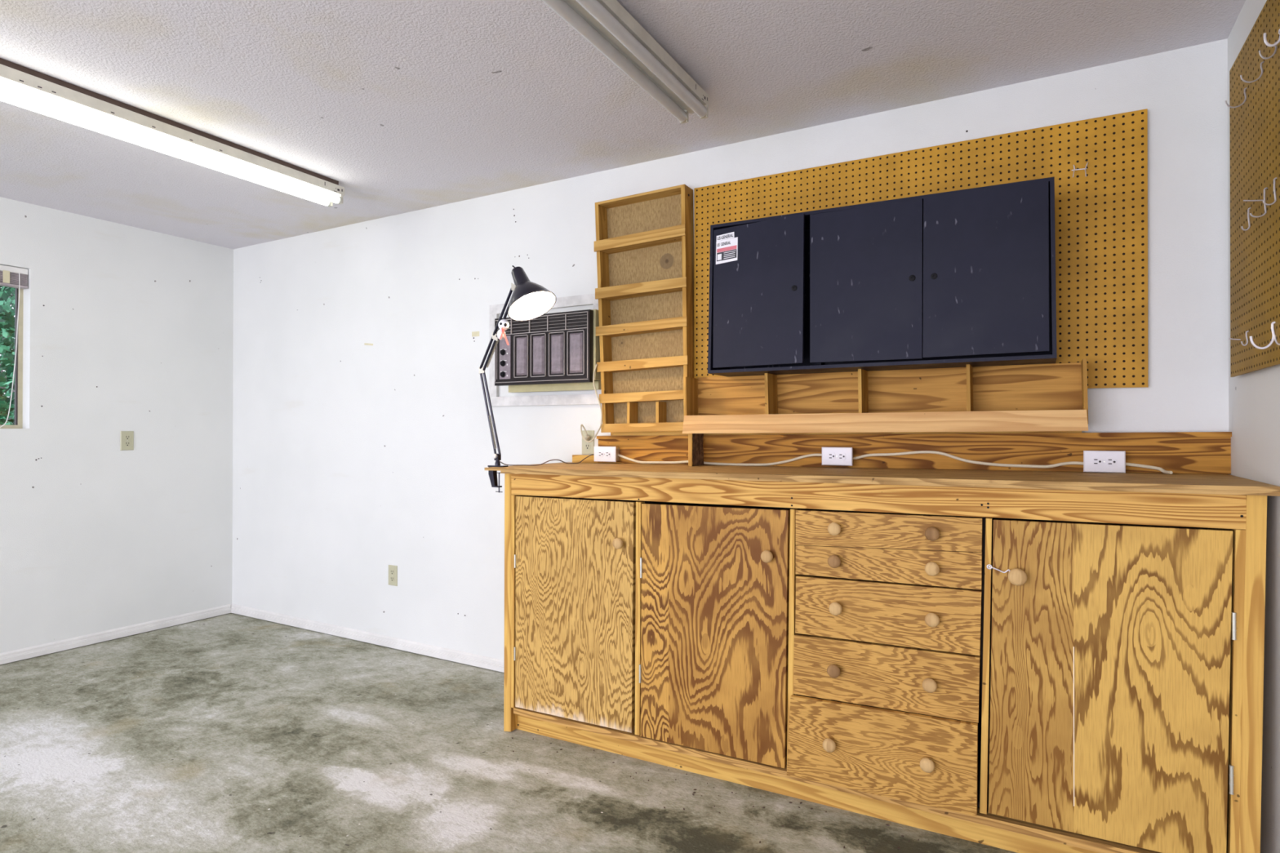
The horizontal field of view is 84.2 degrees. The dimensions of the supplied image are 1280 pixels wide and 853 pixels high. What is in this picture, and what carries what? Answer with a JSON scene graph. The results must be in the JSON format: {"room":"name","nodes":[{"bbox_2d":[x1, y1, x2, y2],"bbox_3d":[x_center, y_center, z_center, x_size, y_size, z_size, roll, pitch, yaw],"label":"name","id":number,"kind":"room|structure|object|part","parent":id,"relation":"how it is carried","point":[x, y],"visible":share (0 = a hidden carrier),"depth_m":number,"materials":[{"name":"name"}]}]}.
{"room":"home workshop","nodes":[
{"label":"home workshop","id":0,"kind":"room"},
{"bbox_2d":[0,196,233,662],"bbox_3d":[-4.378,0.055,2.031,0.121,2.540,6.400,0,0,29],"label":"wall","id":1,"kind":"structure","parent":0,"point":[126,327],"depth_m":4.17,"materials":[{"name":"white paint"}]},
{"bbox_2d":[0,285,23,428],"bbox_3d":[-3.665,-0.424,3.376,0.030,0.866,1.150,0,0,29],"label":"window","id":2,"kind":"structure","parent":1,"relation":"in","point":[9,296],"depth_m":3.83,"materials":[{"name":"clear glass"}]},
{"bbox_3d":[-3.666,-0.424,3.377,0.004,0.826,1.110,0,0,29],"label":"pane","id":3,"kind":"part","parent":2,"relation":"part of","materials":[{"name":"clear glass"}]},
{"bbox_2d":[0,264,27,288],"bbox_3d":[-3.608,-0.802,3.349,0.055,0.104,1.136,0,0,29],"label":"window blind","id":4,"kind":"object","parent":1,"relation":"attached to","point":[9,276],"visible":1,"depth_m":3.78,"materials":[{"name":"white paint"}]},
{"bbox_2d":[0,272,20,427],"bbox_3d":[-3.345,-0.408,3.763,0.004,0.829,0.082,0,0,29],"label":"blind cord","id":5,"kind":"object","parent":4,"relation":"hanging from","point":[19,273],"visible":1,"depth_m":3.78,"materials":[{"name":"white paint"}]},
{"bbox_3d":[-3.609,-0.755,3.350,0.052,0.011,1.133,0,0,29],"label":"rail","id":6,"kind":"part","parent":4,"relation":"part of","materials":[{"name":"white plastic"}]},
{"bbox_2d":[0,604,231,664],"bbox_3d":[-4.322,1.207,1.991,0.016,0.056,6.376,0,0,29],"label":"baseboard","id":7,"kind":"structure","parent":1,"relation":"attached to","point":[81,641],"depth_m":4.14,"materials":[{"name":"white paint"}]},
{"bbox_2d":[120,431,133,450],"bbox_3d":[-3.061,0.084,4.231,0.008,0.114,0.070,0,0,29],"label":"wall outlet","id":8,"kind":"object","parent":1,"relation":"attached to","point":[126,437],"visible":1,"depth_m":4.23,"materials":[{"name":"beige plastic"}]},
{"bbox_2d":[124,435,130,439],"bbox_3d":[-3.059,0.065,4.230,0.002,0.028,0.034,0,0,29],"label":"socket","id":9,"kind":"object","parent":8,"relation":"attached to","point":[126,437],"depth_m":4.23,"materials":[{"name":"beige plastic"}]},
{"bbox_2d":[124,441,130,446],"bbox_3d":[-3.059,0.104,4.229,0.002,0.028,0.034,0,0,29],"label":"socket","id":10,"kind":"object","parent":8,"relation":"attached to","point":[126,443],"depth_m":4.23,"materials":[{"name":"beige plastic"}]},
{"bbox_2d":[0,613,1017,852],"bbox_3d":[-2.010,1.311,0.753,5.499,0.220,6.520,0,0,29],"label":"floor","id":11,"kind":"structure","parent":0,"point":[230,732],"depth_m":2.57,"materials":[{"name":"concrete"}]},
{"bbox_2d":[503,473,1266,852],"bbox_3d":[0.604,0.711,2.526,2.402,1.079,0.587,0,0,29],"label":"workbench base","id":12,"kind":"object","parent":11,"relation":"on","point":[1082,671],"visible":0.99,"depth_m":2.12,"materials":[{"name":"brown wood"}]},
{"bbox_3d":[-0.529,0.722,2.925,0.037,1.059,0.051,0,0,29],"label":"post","id":13,"kind":"part","parent":12,"relation":"part of","materials":[{"name":"brown wood"}]},
{"bbox_3d":[-0.413,0.723,3.145,0.015,1.035,0.510,0,0,29],"label":"panel","id":14,"kind":"part","parent":12,"relation":"part of","materials":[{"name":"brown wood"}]},
{"bbox_3d":[-0.261,0.710,2.754,0.554,0.858,0.019,0,0,29],"label":"door","id":15,"kind":"part","parent":12,"relation":"part of","materials":[{"name":"brown wood"}]},
{"bbox_3d":[-0.079,0.432,2.623,0.041,0.041,0.036,0,0,29],"label":"knob","id":16,"kind":"part","parent":12,"relation":"part of","materials":[{"name":"brown wood"}]},
{"bbox_3d":[0.248,0.704,2.466,0.554,0.856,0.019,0,0,29],"label":"door","id":17,"kind":"part","parent":12,"relation":"part of","materials":[{"name":"brown wood"}]},
{"bbox_3d":[0.421,0.428,2.340,0.041,0.041,0.036,0,0,29],"label":"knob","id":18,"kind":"part","parent":12,"relation":"part of","materials":[{"name":"brown wood"}]},
{"bbox_3d":[0.593,0.994,2.214,0.041,0.041,0.036,0,0,29],"label":"knob","id":19,"kind":"part","parent":12,"relation":"part of","materials":[{"name":"brown wood"}]},
{"bbox_3d":[0.610,0.768,2.228,0.041,0.041,0.036,0,0,29],"label":"knob","id":20,"kind":"part","parent":12,"relation":"part of","materials":[{"name":"brown wood"}]},
{"bbox_3d":[0.612,0.424,2.228,0.041,0.041,0.036,0,0,29],"label":"knob","id":21,"kind":"part","parent":12,"relation":"part of","materials":[{"name":"brown wood"}]},
{"bbox_3d":[0.612,0.322,2.229,0.041,0.041,0.036,0,0,29],"label":"knob","id":22,"kind":"part","parent":12,"relation":"part of","materials":[{"name":"brown wood"}]},
{"bbox_3d":[0.616,0.572,2.226,0.041,0.041,0.036,0,0,29],"label":"knob","id":23,"kind":"part","parent":12,"relation":"part of","materials":[{"name":"brown wood"}]},
{"bbox_3d":[0.493,1.140,2.336,2.291,0.052,0.044,0,0,29],"label":"rail","id":24,"kind":"part","parent":12,"relation":"part of","materials":[{"name":"brown wood"}]},
{"bbox_3d":[0.494,0.224,2.338,2.328,0.106,0.030,0,0,29],"label":"rail","id":25,"kind":"part","parent":12,"relation":"part of","materials":[{"name":"brown wood"}]},
{"bbox_2d":[484,462,1279,496],"bbox_3d":[0.588,0.170,2.565,2.511,0.043,0.574,0,0,29],"label":"countertop","id":26,"kind":"structure","parent":12,"relation":"on","point":[1188,483],"depth_m":2.22,"materials":[{"name":"brown wood"}]},
{"bbox_2d":[479,265,556,492],"bbox_3d":[-0.520,-0.186,2.853,0.398,0.928,0.208,0,0,29],"label":"lamp","id":27,"kind":"object","parent":26,"relation":"attached to","point":[529,300],"visible":0.98,"depth_m":2.87,"materials":[{"name":"black metal"}]},
{"bbox_3d":[-0.632,-0.054,2.987,0.091,0.371,0.016,0,0,-17],"label":"arm","id":28,"kind":"part","parent":27,"relation":"part of","materials":[{"name":"black metal"}]},
{"bbox_3d":[-0.582,-0.394,2.897,0.249,0.326,0.021,0,0,44],"label":"arm","id":29,"kind":"part","parent":27,"relation":"part of","materials":[{"name":"black metal"}]},
{"bbox_2d":[497,319,509,345],"bbox_3d":[-0.547,-0.377,2.834,0.048,0.106,0.047,0,0,-14],"label":"trinket","id":30,"kind":"object","parent":27,"relation":"hanging from","point":[503,324],"visible":1,"depth_m":2.82,"materials":[{"name":"white plastic"}]},
{"bbox_3d":[-0.425,-0.533,2.797,0.182,0.214,0.190,0,0,1],"label":"lamp shade","id":31,"kind":"part","parent":27,"relation":"part of","materials":[{"name":"black metal"}]},
{"bbox_3d":[-0.436,-0.512,2.805,0.065,0.087,0.065,0,0,-10],"label":"bulb","id":32,"kind":"part","parent":27,"relation":"part of","materials":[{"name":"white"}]},
{"bbox_2d":[499,453,594,466],"bbox_3d":[-0.374,0.147,3.097,0.486,0.043,0.163,0,0,-41],"label":"lamp cord","id":33,"kind":"object","parent":26,"relation":"on","point":[593,454],"visible":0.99,"depth_m":3.03,"materials":[{"name":"black plastic"}]},
{"bbox_2d":[572,454,598,462],"bbox_3d":[-0.255,0.153,3.355,0.144,0.037,0.026,0,0,29],"label":"wood offcut","id":34,"kind":"object","parent":26,"relation":"on","point":[575,458],"visible":0.79,"depth_m":3.35,"materials":[{"name":"brown wood"}]},
{"bbox_2d":[688,433,703,466],"bbox_3d":[0.237,0.089,2.983,0.021,0.152,0.111,0,0,29],"label":"support block","id":35,"kind":"object","parent":26,"relation":"on","point":[695,448],"visible":0.84,"depth_m":2.96,"materials":[{"name":"brown wood"}]},
{"bbox_2d":[617,453,822,466],"bbox_3d":[0.302,0.136,3.014,0.957,0.059,0.022,0,0,29],"label":"power cable","id":36,"kind":"object","parent":26,"relation":"on","point":[619,455],"visible":0.91,"depth_m":2.97,"materials":[{"name":"white plastic"}]},
{"bbox_2d":[596,431,1231,474],"bbox_3d":[0.815,0.093,2.744,2.316,0.150,0.039,0,0,29],"label":"board","id":37,"kind":"object","parent":26,"relation":"on","point":[1177,452],"visible":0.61,"depth_m":2.55,"materials":[{"name":"brown wood"}]},
{"bbox_2d":[594,446,619,462],"bbox_3d":[-0.152,0.127,3.258,0.118,0.070,0.045,0,0,29],"label":"outlet box","id":38,"kind":"object","parent":37,"relation":"attached to","point":[602,454],"visible":1,"depth_m":3.24,"materials":[{"name":"plastic"}]},
{"bbox_2d":[598,450,603,457],"bbox_3d":[-0.180,0.127,3.249,0.028,0.034,0.002,0,0,29],"label":"socket","id":39,"kind":"object","parent":38,"relation":"attached to","point":[600,452],"depth_m":3.25,"materials":[{"name":"white plastic"}]},
{"bbox_2d":[604,450,610,457],"bbox_3d":[-0.146,0.126,3.230,0.028,0.034,0.002,0,0,29],"label":"socket","id":40,"kind":"object","parent":38,"relation":"attached to","point":[607,453],"depth_m":3.23,"materials":[{"name":"white plastic"}]},
{"bbox_2d":[822,447,853,466],"bbox_3d":[0.766,0.115,2.739,0.117,0.070,0.045,0,0,29],"label":"outlet box","id":41,"kind":"object","parent":37,"relation":"attached to","point":[830,455],"visible":1,"depth_m":2.72,"materials":[{"name":"plastic"}]},
{"bbox_2d":[827,452,835,460],"bbox_3d":[0.738,0.115,2.730,0.028,0.034,0.002,0,0,29],"label":"socket","id":42,"kind":"object","parent":41,"relation":"attached to","point":[831,455],"depth_m":2.73,"materials":[{"name":"white plastic"}]},
{"bbox_2d":[838,452,845,461],"bbox_3d":[0.772,0.115,2.711,0.028,0.034,0.002,0,0,29],"label":"socket","id":43,"kind":"object","parent":41,"relation":"attached to","point":[842,455],"depth_m":2.71,"materials":[{"name":"white plastic"}]},
{"bbox_2d":[1083,450,1125,472],"bbox_3d":[1.516,0.114,2.315,0.114,0.070,0.045,0,0,29],"label":"outlet box","id":44,"kind":"object","parent":37,"relation":"attached to","point":[1097,461],"visible":1,"depth_m":2.30,"materials":[{"name":"plastic"}]},
{"bbox_2d":[1092,456,1102,466],"bbox_3d":[1.488,0.114,2.306,0.028,0.034,0.002,0,0,29],"label":"socket","id":45,"kind":"object","parent":44,"relation":"attached to","point":[1096,460],"depth_m":2.31,"materials":[{"name":"white plastic"}]},
{"bbox_2d":[1106,456,1116,466],"bbox_3d":[1.522,0.114,2.287,0.028,0.034,0.002,0,0,29],"label":"socket","id":46,"kind":"object","parent":44,"relation":"attached to","point":[1111,461],"depth_m":2.29,"materials":[{"name":"white plastic"}]},
{"bbox_2d":[852,450,1083,467],"bbox_3d":[1.144,0.115,2.538,0.766,0.054,0.022,0,0,29],"label":"power cable","id":47,"kind":"object","parent":26,"relation":"on","point":[917,451],"visible":0.98,"depth_m":2.52,"materials":[{"name":"white plastic"}]},
{"bbox_2d":[1125,462,1173,474],"bbox_3d":[1.624,0.133,2.261,0.127,0.033,0.043,0,0,44],"label":"power cable","id":48,"kind":"object","parent":26,"relation":"on","point":[1159,468],"visible":0.99,"depth_m":2.27,"materials":[{"name":"white plastic"}]},
{"bbox_3d":[0.724,0.994,2.170,0.561,0.277,0.017,0,0,29],"label":"drawer","id":49,"kind":"part","parent":12,"relation":"part of","materials":[{"name":"brown wood"}]},
{"bbox_3d":[0.744,0.769,2.183,0.549,0.204,0.019,0,0,29],"label":"drawer","id":50,"kind":"part","parent":12,"relation":"part of","materials":[{"name":"brown wood"}]},
{"bbox_3d":[0.749,0.574,2.182,0.548,0.196,0.019,0,0,29],"label":"drawer","id":51,"kind":"part","parent":12,"relation":"part of","materials":[{"name":"brown wood"}]},
{"bbox_3d":[0.750,0.422,2.182,0.548,0.116,0.019,0,0,29],"label":"drawer","id":52,"kind":"part","parent":12,"relation":"part of","materials":[{"name":"brown wood"}]},
{"bbox_3d":[0.750,0.326,2.182,0.549,0.120,0.019,0,0,29],"label":"drawer","id":53,"kind":"part","parent":12,"relation":"part of","materials":[{"name":"brown wood"}]},
{"bbox_3d":[0.841,0.989,2.074,0.041,0.041,0.036,0,0,29],"label":"knob","id":54,"kind":"part","parent":12,"relation":"part of","materials":[{"name":"brown wood"}]},
{"bbox_3d":[0.855,0.762,2.089,0.041,0.041,0.036,0,0,29],"label":"knob","id":55,"kind":"part","parent":12,"relation":"part of","materials":[{"name":"brown wood"}]},
{"bbox_3d":[0.861,0.569,2.087,0.041,0.041,0.036,0,0,29],"label":"knob","id":56,"kind":"part","parent":12,"relation":"part of","materials":[{"name":"brown wood"}]},
{"bbox_3d":[0.861,0.419,2.087,0.041,0.041,0.036,0,0,29],"label":"knob","id":57,"kind":"part","parent":12,"relation":"part of","materials":[{"name":"brown wood"}]},
{"bbox_3d":[0.862,0.316,2.088,0.041,0.041,0.036,0,0,29],"label":"knob","id":58,"kind":"part","parent":12,"relation":"part of","materials":[{"name":"brown wood"}]},
{"bbox_3d":[1.056,0.420,1.981,0.048,0.048,0.036,0,0,29],"label":"knob","id":59,"kind":"part","parent":12,"relation":"part of","materials":[{"name":"brown wood"}]},
{"bbox_3d":[1.242,0.684,1.905,0.548,0.846,0.019,0,0,29],"label":"door","id":60,"kind":"part","parent":12,"relation":"part of","materials":[{"name":"brown wood"}]},
{"bbox_3d":[1.647,0.702,1.980,0.018,1.000,0.510,0,0,29],"label":"panel","id":61,"kind":"part","parent":12,"relation":"part of","materials":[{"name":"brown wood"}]},
{"bbox_3d":[1.528,0.617,1.779,0.056,0.896,0.081,0,0,29],"label":"post","id":62,"kind":"part","parent":12,"relation":"part of","materials":[{"name":"brown wood"}]},
{"bbox_2d":[0,0,1245,248],"bbox_3d":[-2.007,-1.279,0.766,5.499,0.120,6.520,0,0,29],"label":"ceiling","id":63,"kind":"structure","parent":0,"point":[408,105],"depth_m":2.43,"materials":[{"name":"white paint"}]},
{"bbox_2d":[0,57,344,206],"bbox_3d":[-2.084,-1.155,2.452,0.117,0.109,2.443,0,0,28],"label":"fluorescent fixture","id":64,"kind":"object","parent":63,"relation":"attached to","point":[22,86],"visible":1,"depth_m":2.75,"materials":[{"name":"white metal"}]},
{"bbox_2d":[541,0,709,124],"bbox_3d":[-0.391,-1.159,1.495,0.117,0.109,2.441,0,0,29],"label":"fluorescent fixture","id":65,"kind":"object","parent":63,"relation":"attached to","point":[606,24],"visible":1,"depth_m":2.13,"materials":[{"name":"white metal"}]},
{"bbox_2d":[231,38,1228,660],"bbox_3d":[-0.546,0.067,3.609,5.759,2.540,0.121,0,0,29],"label":"wall","id":66,"kind":"structure","parent":0,"point":[362,446],"depth_m":3.77,"materials":[{"name":"white paint"}]},
{"bbox_2d":[231,604,504,672],"bbox_3d":[-1.526,1.222,4.079,2.828,0.058,0.016,0,0,29],"label":"baseboard","id":67,"kind":"structure","parent":66,"relation":"attached to","point":[485,662],"depth_m":4.06,"materials":[{"name":"white paint"}]},
{"bbox_2d":[388,564,397,586],"bbox_3d":[-1.402,0.844,4.016,0.070,0.114,0.008,0,0,29],"label":"wall outlet","id":68,"kind":"object","parent":66,"relation":"attached to","point":[393,570],"visible":1,"depth_m":4.01,"materials":[{"name":"beige plastic"}]},
{"bbox_2d":[488,293,601,406],"bbox_3d":[-0.473,-0.365,3.489,0.686,0.521,0.019,0,0,29],"label":"trim","id":69,"kind":"structure","parent":66,"relation":"attached to","point":[589,299],"depth_m":3.48,"materials":[{"name":"white paint"}]},
{"bbox_2d":[494,309,601,392],"bbox_3d":[-0.446,-0.354,3.393,0.573,0.364,0.130,0,0,29],"label":"air conditioner","id":70,"kind":"object","parent":66,"relation":"attached to","point":[554,351],"visible":0.96,"depth_m":3.34,"materials":[{"name":"brown plastic"}]},
{"bbox_3d":[-0.658,-0.337,3.460,0.069,0.210,0.004,0,0,29],"label":"control panel","id":71,"kind":"part","parent":70,"relation":"part of","materials":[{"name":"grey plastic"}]},
{"bbox_3d":[-0.572,-0.338,3.410,0.084,0.204,0.005,0,0,29],"label":"louvre frame","id":72,"kind":"part","parent":70,"relation":"part of","materials":[{"name":"grey plastic"}]},
{"bbox_3d":[-0.573,-0.338,3.409,0.062,0.182,0.008,0,0,29],"label":"raised panel","id":73,"kind":"part","parent":70,"relation":"part of","materials":[{"name":"grey plastic"}]},
{"bbox_3d":[-0.482,-0.338,3.359,0.089,0.204,0.005,0,0,29],"label":"louvre frame","id":74,"kind":"part","parent":70,"relation":"part of","materials":[{"name":"grey plastic"}]},
{"bbox_3d":[-0.483,-0.338,3.358,0.067,0.182,0.008,0,0,29],"label":"raised panel","id":75,"kind":"part","parent":70,"relation":"part of","materials":[{"name":"grey plastic"}]},
{"bbox_2d":[496,314,586,333],"bbox_3d":[-0.473,-0.486,3.357,0.533,0.048,0.002,0,0,29],"label":"grille","id":76,"kind":"object","parent":70,"relation":"attached to","point":[545,323],"depth_m":3.33,"materials":[{"name":"black plastic"}]},
{"bbox_3d":[-0.473,-0.371,3.354,0.544,0.303,0.006,0,0,29],"label":"grille frame","id":77,"kind":"part","parent":70,"relation":"part of","materials":[{"name":"black plastic"}]},
{"bbox_3d":[-0.389,-0.338,3.306,0.090,0.204,0.005,0,0,29],"label":"louvre frame","id":78,"kind":"part","parent":70,"relation":"part of","materials":[{"name":"grey plastic"}]},
{"bbox_3d":[-0.389,-0.338,3.305,0.068,0.182,0.008,0,0,29],"label":"raised panel","id":79,"kind":"part","parent":70,"relation":"part of","materials":[{"name":"grey plastic"}]},
{"bbox_3d":[-0.295,-0.338,3.253,0.094,0.204,0.005,0,0,29],"label":"louvre frame","id":80,"kind":"part","parent":70,"relation":"part of","materials":[{"name":"grey plastic"}]},
{"bbox_3d":[-0.296,-0.338,3.252,0.072,0.182,0.008,0,0,29],"label":"raised panel","id":81,"kind":"part","parent":70,"relation":"part of","materials":[{"name":"grey plastic"}]},
{"bbox_2d":[580,364,602,442],"bbox_3d":[-0.231,-0.105,3.274,0.058,0.359,0.188,0,0,-23],"label":"cord","id":82,"kind":"object","parent":70,"relation":"attached to","point":[587,437],"visible":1,"depth_m":3.22,"materials":[{"name":"beige plastic"}]},
{"bbox_2d":[582,430,594,454],"bbox_3d":[-0.248,0.076,3.367,0.070,0.114,0.008,0,0,29],"label":"wall outlet","id":83,"kind":"object","parent":66,"relation":"attached to","point":[588,448],"visible":0.88,"depth_m":3.36,"materials":[{"name":"beige plastic"}]},
{"bbox_2d":[584,443,590,449],"bbox_3d":[-0.249,0.095,3.365,0.034,0.028,0.002,0,0,29],"label":"socket","id":84,"kind":"object","parent":83,"relation":"attached to","point":[587,446],"depth_m":3.36,"materials":[{"name":"beige plastic"}]},
{"bbox_2d":[594,184,693,435],"bbox_3d":[0.017,-0.497,3.168,0.476,1.078,0.093,0,0,29],"label":"wall rack","id":85,"kind":"object","parent":66,"relation":"attached to","point":[644,242],"visible":0.88,"depth_m":3.18,"materials":[{"name":"brown wood"}]},
{"bbox_2d":[693,108,1147,388],"bbox_3d":[0.941,-0.581,2.691,1.612,0.912,0.019,0,0,29],"label":"pegboard","id":86,"kind":"object","parent":66,"relation":"attached to","point":[1101,215],"visible":0.38,"depth_m":2.40,"materials":[{"name":"brown wood"}]},
{"bbox_2d":[707,176,1057,377],"bbox_3d":[0.835,-0.502,2.594,1.187,0.584,0.250,0,0,29],"label":"upper cabinet","id":87,"kind":"object","parent":86,"relation":"attached to","point":[957,278],"visible":1,"depth_m":2.46,"materials":[{"name":"paint"}]},
{"bbox_2d":[716,248,736,261],"bbox_3d":[0.336,-0.665,2.752,0.085,0.038,0.004,0,0,29],"label":"print","id":88,"kind":"object","parent":87,"relation":"attached to","point":[722,255],"depth_m":2.75},
{"bbox_2d":[716,244,737,253],"bbox_3d":[0.337,-0.689,2.752,0.085,0.019,0.001,0,0,32],"label":"print","id":89,"kind":"object","parent":87,"relation":"on","point":[720,248],"depth_m":2.75},
{"bbox_3d":[0.446,-0.504,2.691,0.368,0.547,0.014,0,0,32],"label":"door","id":90,"kind":"part","parent":87,"relation":"part of","materials":[{"name":"paint"}]},
{"bbox_3d":[0.794,-0.503,2.506,0.386,0.546,0.015,0,0,29],"label":"door","id":91,"kind":"part","parent":87,"relation":"part of","materials":[{"name":"paint"}]},
{"bbox_3d":[1.124,-0.506,2.319,0.371,0.544,0.015,0,0,29],"label":"door","id":92,"kind":"part","parent":87,"relation":"part of","materials":[{"name":"paint"}]},
{"bbox_2d":[682,358,1088,435],"bbox_3d":[0.830,-0.089,2.649,1.425,0.250,0.158,0,0,29],"label":"shelf","id":93,"kind":"object","parent":86,"relation":"attached to","point":[1052,397],"visible":1,"depth_m":2.60,"materials":[{"name":"brown wood"}]},
{"bbox_3d":[0.865,-0.106,2.705,1.406,0.211,0.024,0,0,29],"label":"panel","id":94,"kind":"part","parent":93,"relation":"part of","materials":[{"name":"brown wood"}]},
{"bbox_2d":[1071,162,1088,177],"bbox_3d":[1.463,-0.851,2.354,0.048,0.064,0.056,0,0,29],"label":"wire hook","id":95,"kind":"object","parent":86,"relation":"attached to","point":[1085,168],"visible":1,"depth_m":2.36,"materials":[{"name":"white metal"}]},
{"bbox_2d":[1227,0,1279,852],"bbox_3d":[0.304,0.047,-0.617,0.120,2.540,6.400,0,0,29],"label":"wall","id":96,"kind":"structure","parent":0,"point":[1254,397],"depth_m":1.83,"materials":[{"name":"white paint"}]},
{"bbox_2d":[1229,0,1279,377],"bbox_3d":[1.433,-0.599,1.527,0.021,0.902,1.270,0,0,29],"label":"pegboard","id":97,"kind":"object","parent":96,"relation":"attached to","point":[1254,125],"visible":0.98,"depth_m":1.83,"materials":[{"name":"brown wood"}]},
{"bbox_2d":[1225,87,1247,107],"bbox_3d":[1.621,-0.890,1.922,0.054,0.050,0.004,0,0,29],"label":"hook","id":98,"kind":"object","parent":97,"relation":"attached to","point":[1245,95],"visible":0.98,"depth_m":1.92,"materials":[{"name":"grey metal"}]},
{"bbox_2d":[1240,330,1248,346],"bbox_3d":[1.629,-0.237,1.903,0.024,0.041,0.004,0,0,29],"label":"hook","id":99,"kind":"object","parent":97,"relation":"attached to","point":[1246,331],"visible":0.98,"depth_m":1.90,"materials":[{"name":"grey metal"}]},
{"bbox_2d":[1240,207,1250,231],"bbox_3d":[1.615,-0.551,1.884,0.027,0.061,0.004,0,0,29],"label":"hook","id":100,"kind":"object","parent":97,"relation":"attached to","point":[1248,216],"visible":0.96,"depth_m":1.88,"materials":[{"name":"grey metal"}]},
{"bbox_2d":[1240,61,1264,83],"bbox_3d":[1.541,-0.888,1.779,0.053,0.048,0.004,0,0,29],"label":"hook","id":101,"kind":"object","parent":97,"relation":"attached to","point":[1261,63],"visible":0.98,"depth_m":1.78,"materials":[{"name":"grey metal"}]},
{"bbox_2d":[1243,199,1263,201],"bbox_3d":[1.538,-0.565,1.769,0.050,0.010,0.004,0,0,29],"label":"hook","id":102,"kind":"object","parent":97,"relation":"attached to","point":[1262,199],"visible":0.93,"depth_m":1.77,"materials":[{"name":"grey metal"}]},
{"bbox_2d":[1249,187,1267,217],"bbox_3d":[1.533,-0.553,1.752,0.040,0.072,0.004,0,0,29],"label":"hook","id":103,"kind":"object","parent":97,"relation":"attached to","point":[1264,188],"visible":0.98,"depth_m":1.75,"materials":[{"name":"grey metal"}]},
{"bbox_2d":[1249,321,1275,349],"bbox_3d":[1.494,-0.218,1.696,0.055,0.066,0.005,0,0,29],"label":"hook","id":104,"kind":"object","parent":97,"relation":"attached to","point":[1253,344],"visible":0.91,"depth_m":1.69,"materials":[{"name":"metal"}]},
{"bbox_2d":[1258,40,1277,58],"bbox_3d":[1.487,-0.887,1.672,0.042,0.038,0.004,0,0,29],"label":"hook","id":105,"kind":"object","parent":97,"relation":"attached to","point":[1275,46],"visible":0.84,"depth_m":1.67,"materials":[{"name":"grey metal"}]},
{"bbox_2d":[1262,177,1276,205],"bbox_3d":[1.494,-0.556,1.676,0.034,0.064,0.004,0,0,29],"label":"hook","id":106,"kind":"object","parent":97,"relation":"attached to","point":[1274,179],"visible":1,"depth_m":1.67,"materials":[{"name":"grey metal"}]},
{"bbox_2d":[1263,28,1279,46],"bbox_3d":[1.467,-0.899,1.637,0.042,0.040,0.005,0,0,29],"label":"hook","id":107,"kind":"object","parent":97,"relation":"attached to","point":[1265,41],"visible":1,"depth_m":1.64,"materials":[{"name":"metal"}]},
{"bbox_2d":[1274,334,1279,345],"bbox_3d":[1.467,-0.216,1.621,0.027,0.059,0.004,0,0,29],"label":"hook","id":108,"kind":"object","parent":97,"relation":"attached to","point":[1275,339],"visible":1,"depth_m":1.62,"materials":[{"name":"grey metal"}]}
]}

